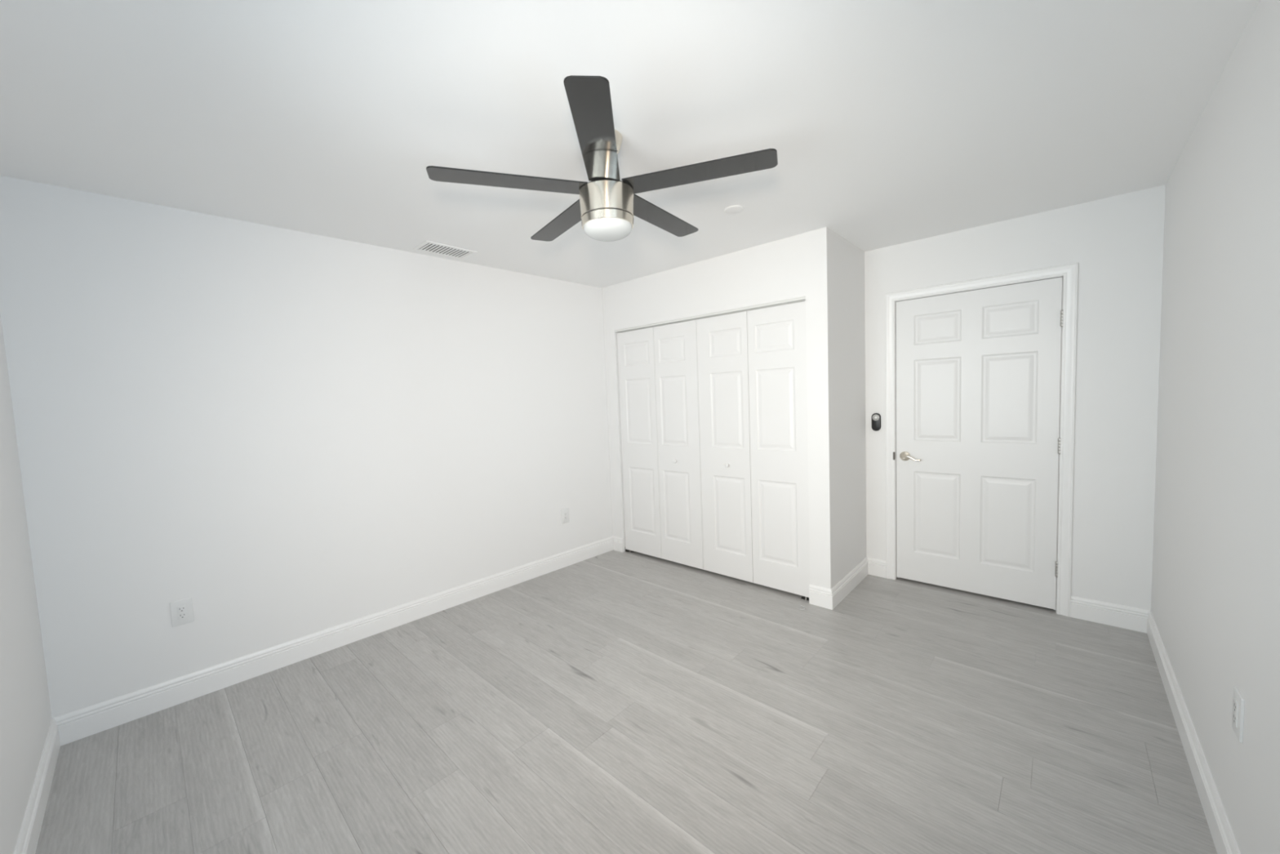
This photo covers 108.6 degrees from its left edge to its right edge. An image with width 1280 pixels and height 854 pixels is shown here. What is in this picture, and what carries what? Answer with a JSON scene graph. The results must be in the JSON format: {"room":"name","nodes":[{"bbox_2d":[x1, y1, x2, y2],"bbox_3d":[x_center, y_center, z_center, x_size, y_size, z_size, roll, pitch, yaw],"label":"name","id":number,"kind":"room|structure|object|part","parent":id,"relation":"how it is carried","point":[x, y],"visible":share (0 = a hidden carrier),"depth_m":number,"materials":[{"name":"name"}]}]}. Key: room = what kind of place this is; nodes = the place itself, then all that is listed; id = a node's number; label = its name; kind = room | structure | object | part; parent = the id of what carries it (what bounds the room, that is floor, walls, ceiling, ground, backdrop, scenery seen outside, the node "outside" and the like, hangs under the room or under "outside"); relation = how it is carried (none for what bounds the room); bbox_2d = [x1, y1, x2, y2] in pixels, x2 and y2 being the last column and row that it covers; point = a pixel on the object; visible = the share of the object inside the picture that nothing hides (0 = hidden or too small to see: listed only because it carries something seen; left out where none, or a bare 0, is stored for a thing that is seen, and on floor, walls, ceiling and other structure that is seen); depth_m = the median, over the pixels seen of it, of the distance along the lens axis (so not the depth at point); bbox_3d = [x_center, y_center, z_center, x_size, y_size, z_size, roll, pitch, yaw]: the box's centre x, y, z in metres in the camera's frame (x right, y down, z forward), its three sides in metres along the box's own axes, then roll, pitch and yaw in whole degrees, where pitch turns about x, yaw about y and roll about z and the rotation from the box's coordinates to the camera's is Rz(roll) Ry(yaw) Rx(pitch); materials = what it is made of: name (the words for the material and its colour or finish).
{"room":"empty bedroom","nodes":[
{"label":"empty bedroom","id":0,"kind":"room"},
{"bbox_2d":[0,311,52,853],"bbox_3d":[-1.324,0.218,0.679,3.598,2.437,0.120,1,5,42],"label":"wall","id":1,"kind":"structure","parent":0,"point":[25,713],"depth_m":1.68,"materials":[{"name":"white paint"}]},
{"bbox_2d":[13,718,60,853],"bbox_3d":[-1.234,1.363,0.803,3.598,0.129,0.014,1,5,42],"label":"baseboard","id":2,"kind":"structure","parent":1,"relation":"attached to","point":[30,829],"depth_m":1.65,"materials":[{"name":"white wood"}]},
{"bbox_2d":[0,175,657,717],"bbox_3d":[-1.200,0.083,3.455,0.120,2.537,4.395,1,5,45],"label":"wall","id":3,"kind":"structure","parent":0,"point":[289,434],"depth_m":2.49,"materials":[{"name":"white paint"}]},
{"bbox_2d":[169,597,194,626],"bbox_3d":[-2.279,0.922,2.287,0.009,0.124,0.079,1,5,44],"label":"wall outlet","id":4,"kind":"object","parent":3,"relation":"attached to","point":[181,611],"visible":1,"depth_m":2.29,"materials":[{"name":"white plastic"}]},
{"bbox_2d":[176,604,187,620],"bbox_3d":[-2.277,0.922,2.286,0.003,0.067,0.034,1,5,45],"label":"receptacle","id":5,"kind":"object","parent":4,"relation":"attached to","point":[181,610],"depth_m":2.29,"materials":[{"name":"grey plastic"}]},
{"bbox_2d":[52,535,613,746],"bbox_3d":[-1.406,1.216,3.179,0.014,0.129,3.300,1,5,45],"label":"baseboard","id":6,"kind":"structure","parent":3,"relation":"attached to","point":[73,726],"depth_m":2.58,"materials":[{"name":"white wood"}]},
{"bbox_2d":[560,507,569,524],"bbox_3d":[-0.641,0.764,3.949,0.009,0.124,0.079,1,5,44],"label":"wall outlet","id":7,"kind":"object","parent":3,"relation":"attached to","point":[565,512],"visible":1,"depth_m":3.94,"materials":[{"name":"white plastic"}]},
{"bbox_2d":[564,511,567,519],"bbox_3d":[-0.639,0.764,3.947,0.003,0.067,0.034,1,5,45],"label":"receptacle","id":8,"kind":"object","parent":7,"relation":"attached to","point":[565,513],"depth_m":3.95,"materials":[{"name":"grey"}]},
{"bbox_2d":[35,550,1217,853],"bbox_3d":[0.168,1.325,2.326,3.871,0.100,4.388,1,5,42],"label":"floor","id":9,"kind":"structure","parent":0,"point":[614,702],"depth_m":1.92,"materials":[{"name":"grey wood"}]},
{"bbox_2d":[0,0,1259,288],"bbox_3d":[0.088,-1.205,2.159,4.001,0.100,4.468,1,5,42],"label":"ceiling","id":10,"kind":"structure","parent":0,"point":[888,122],"depth_m":1.60,"materials":[{"name":"white paint"}]},
{"bbox_2d":[412,240,477,259],"bbox_3d":[-1.274,-1.155,3.010,0.210,0.006,0.336,1,5,42],"label":"ceiling vent","id":11,"kind":"object","parent":10,"relation":"in","point":[428,246],"visible":1,"depth_m":3.00,"materials":[{"name":"white metal"}]},
{"bbox_2d":[426,75,777,241],"bbox_3d":[-0.121,-0.935,1.831,1.238,0.380,1.217,1,5,42],"label":"ceiling fan","id":12,"kind":"object","parent":10,"relation":"hanging from","point":[606,206],"visible":1,"depth_m":1.69,"materials":[{"name":"grey wood"}]},
{"bbox_3d":[-0.477,-0.903,1.689,0.556,0.006,0.117,-3,7,-17],"label":"blade","id":13,"kind":"part","parent":12,"relation":"part of","materials":[{"name":"grey wood"}]},
{"bbox_3d":[-0.342,-0.934,2.093,0.117,0.006,0.556,-9,7,-35],"label":"blade","id":14,"kind":"part","parent":12,"relation":"part of","materials":[{"name":"black wood"}]},
{"bbox_3d":[-0.135,-0.900,1.435,0.117,0.006,0.556,1,4,0],"label":"blade","id":15,"kind":"part","parent":12,"relation":"part of","materials":[{"name":"black wood"}]},
{"bbox_3d":[-0.125,-0.766,1.807,0.190,0.046,0.190,1,5,42],"label":"lamp shade","id":16,"kind":"part","parent":12,"relation":"part of","materials":[{"name":"white glass"}]},
{"bbox_3d":[0.085,-0.951,2.087,0.117,0.006,0.556,-4,2,37],"label":"blade","id":17,"kind":"part","parent":12,"relation":"part of","materials":[{"name":"grey wood"}]},
{"bbox_3d":[0.212,-0.929,1.681,0.556,0.006,0.117,-1,1,19],"label":"blade","id":18,"kind":"part","parent":12,"relation":"part of","materials":[{"name":"black wood"}]},
{"bbox_2d":[724,204,743,213],"bbox_3d":[0.516,-1.192,2.524,0.104,0.007,0.104,1,5,42],"label":"cover plate","id":19,"kind":"object","parent":10,"relation":"attached to","point":[732,209],"visible":1,"depth_m":2.51,"materials":[{"name":"white paint"}]},
{"bbox_2d":[602,226,835,589],"bbox_3d":[0.486,-0.045,3.643,2.022,2.437,0.100,1,5,42],"label":"wall","id":20,"kind":"structure","parent":0,"point":[799,265],"depth_m":3.10,"materials":[{"name":"white paint"}]},
{"bbox_2d":[617,320,703,569],"bbox_3d":[0.150,0.151,3.926,0.865,1.988,0.064,1,5,42],"label":"door","id":21,"kind":"structure","parent":20,"relation":"in","point":[658,370],"depth_m":3.89,"materials":[{"name":"white wood"}]},
{"bbox_2d":[614,296,805,333],"bbox_3d":[0.439,-0.850,3.575,1.744,0.018,0.044,1,5,42],"label":"closet track","id":22,"kind":"object","parent":20,"relation":"attached to","point":[801,299],"visible":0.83,"depth_m":3.44,"materials":[{"name":"white"}]},
{"bbox_2d":[696,301,809,597],"bbox_3d":[0.797,0.164,3.345,0.869,1.988,0.065,1,5,42],"label":"door","id":23,"kind":"structure","parent":20,"relation":"in","point":[752,364],"depth_m":3.31,"materials":[{"name":"white wood"}]},
{"bbox_2d":[800,596,808,600],"bbox_3d":[1.145,1.161,3.155,0.075,0.045,0.042,1,5,42],"label":"pivot bracket","id":24,"kind":"object","parent":20,"relation":"attached to","point":[802,597],"visible":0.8,"depth_m":3.16,"materials":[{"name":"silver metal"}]},
{"bbox_2d":[832,231,866,584],"bbox_3d":[1.454,-0.058,3.277,0.100,2.437,0.650,1,5,42],"label":"wall","id":25,"kind":"structure","parent":0,"point":[848,260],"depth_m":3.21,"materials":[{"name":"white paint"}]},
{"bbox_2d":[662,184,1165,610],"bbox_3d":[1.558,-0.090,3.698,3.475,2.437,0.120,1,5,42],"label":"wall","id":26,"kind":"structure","parent":0,"point":[1117,242],"depth_m":2.65,"materials":[{"name":"white paint"}]},
{"bbox_2d":[871,413,880,431],"bbox_3d":[1.761,-0.037,3.427,0.062,0.134,0.021,1,5,42],"label":"remote control","id":27,"kind":"object","parent":26,"relation":"attached to","point":[876,417],"visible":1,"depth_m":3.42,"materials":[{"name":"black plastic"}]},
{"bbox_2d":[613,536,1149,632],"bbox_3d":[1.297,1.093,3.459,3.511,0.129,0.811,1,5,42],"label":"baseboard","id":28,"kind":"structure","parent":26,"relation":"attached to","point":[1127,617],"depth_m":2.78,"materials":[{"name":"white wood"}]},
{"bbox_2d":[896,276,1062,609],"bbox_3d":[2.204,0.117,3.063,0.893,2.023,0.093,1,5,42],"label":"door","id":29,"kind":"structure","parent":26,"relation":"in","point":[978,371],"depth_m":3.04,"materials":[{"name":"white wood"}]},
{"bbox_3d":[1.909,0.213,3.319,0.069,0.069,0.047,1,5,42],"label":"handle","id":30,"kind":"part","parent":29,"relation":"part of","materials":[{"name":"silver metal"}]},
{"bbox_3d":[1.929,0.222,3.268,0.120,0.040,0.019,1,5,42],"label":"lever","id":31,"kind":"part","parent":29,"relation":"part of","materials":[{"name":"silver metal"}]},
{"bbox_2d":[884,262,1078,617],"bbox_3d":[2.232,0.089,3.103,1.013,2.106,0.137,1,5,42],"label":"door frame","id":32,"kind":"structure","parent":26,"relation":"attached to","point":[1069,272],"depth_m":2.80,"materials":[{"name":"white wood"}]},
{"bbox_2d":[1151,0,1279,853],"bbox_3d":[1.496,0.139,0.989,0.120,2.537,4.388,1,5,43],"label":"wall","id":33,"kind":"structure","parent":0,"point":[1215,598],"depth_m":1.40,"materials":[{"name":"white paint"}]},
{"bbox_2d":[1146,610,1240,853],"bbox_3d":[1.469,1.241,1.084,0.014,0.129,4.088,1,5,43],"label":"baseboard","id":34,"kind":"structure","parent":33,"relation":"attached to","point":[1224,841],"depth_m":1.64,"materials":[{"name":"white wood"}]},
{"bbox_2d":[1231,685,1244,742],"bbox_3d":[1.663,0.798,1.280,0.009,0.124,0.079,1,5,43],"label":"wall outlet","id":35,"kind":"object","parent":33,"relation":"attached to","point":[1238,701],"visible":1,"depth_m":1.27,"materials":[{"name":"white plastic"}]},
{"bbox_2d":[1232,698,1238,727],"bbox_3d":[1.661,0.798,1.282,0.003,0.067,0.034,1,5,43],"label":"receptacle","id":36,"kind":"object","parent":35,"relation":"attached to","point":[1235,711],"depth_m":1.28,"materials":[{"name":"grey plastic"}]}
]}

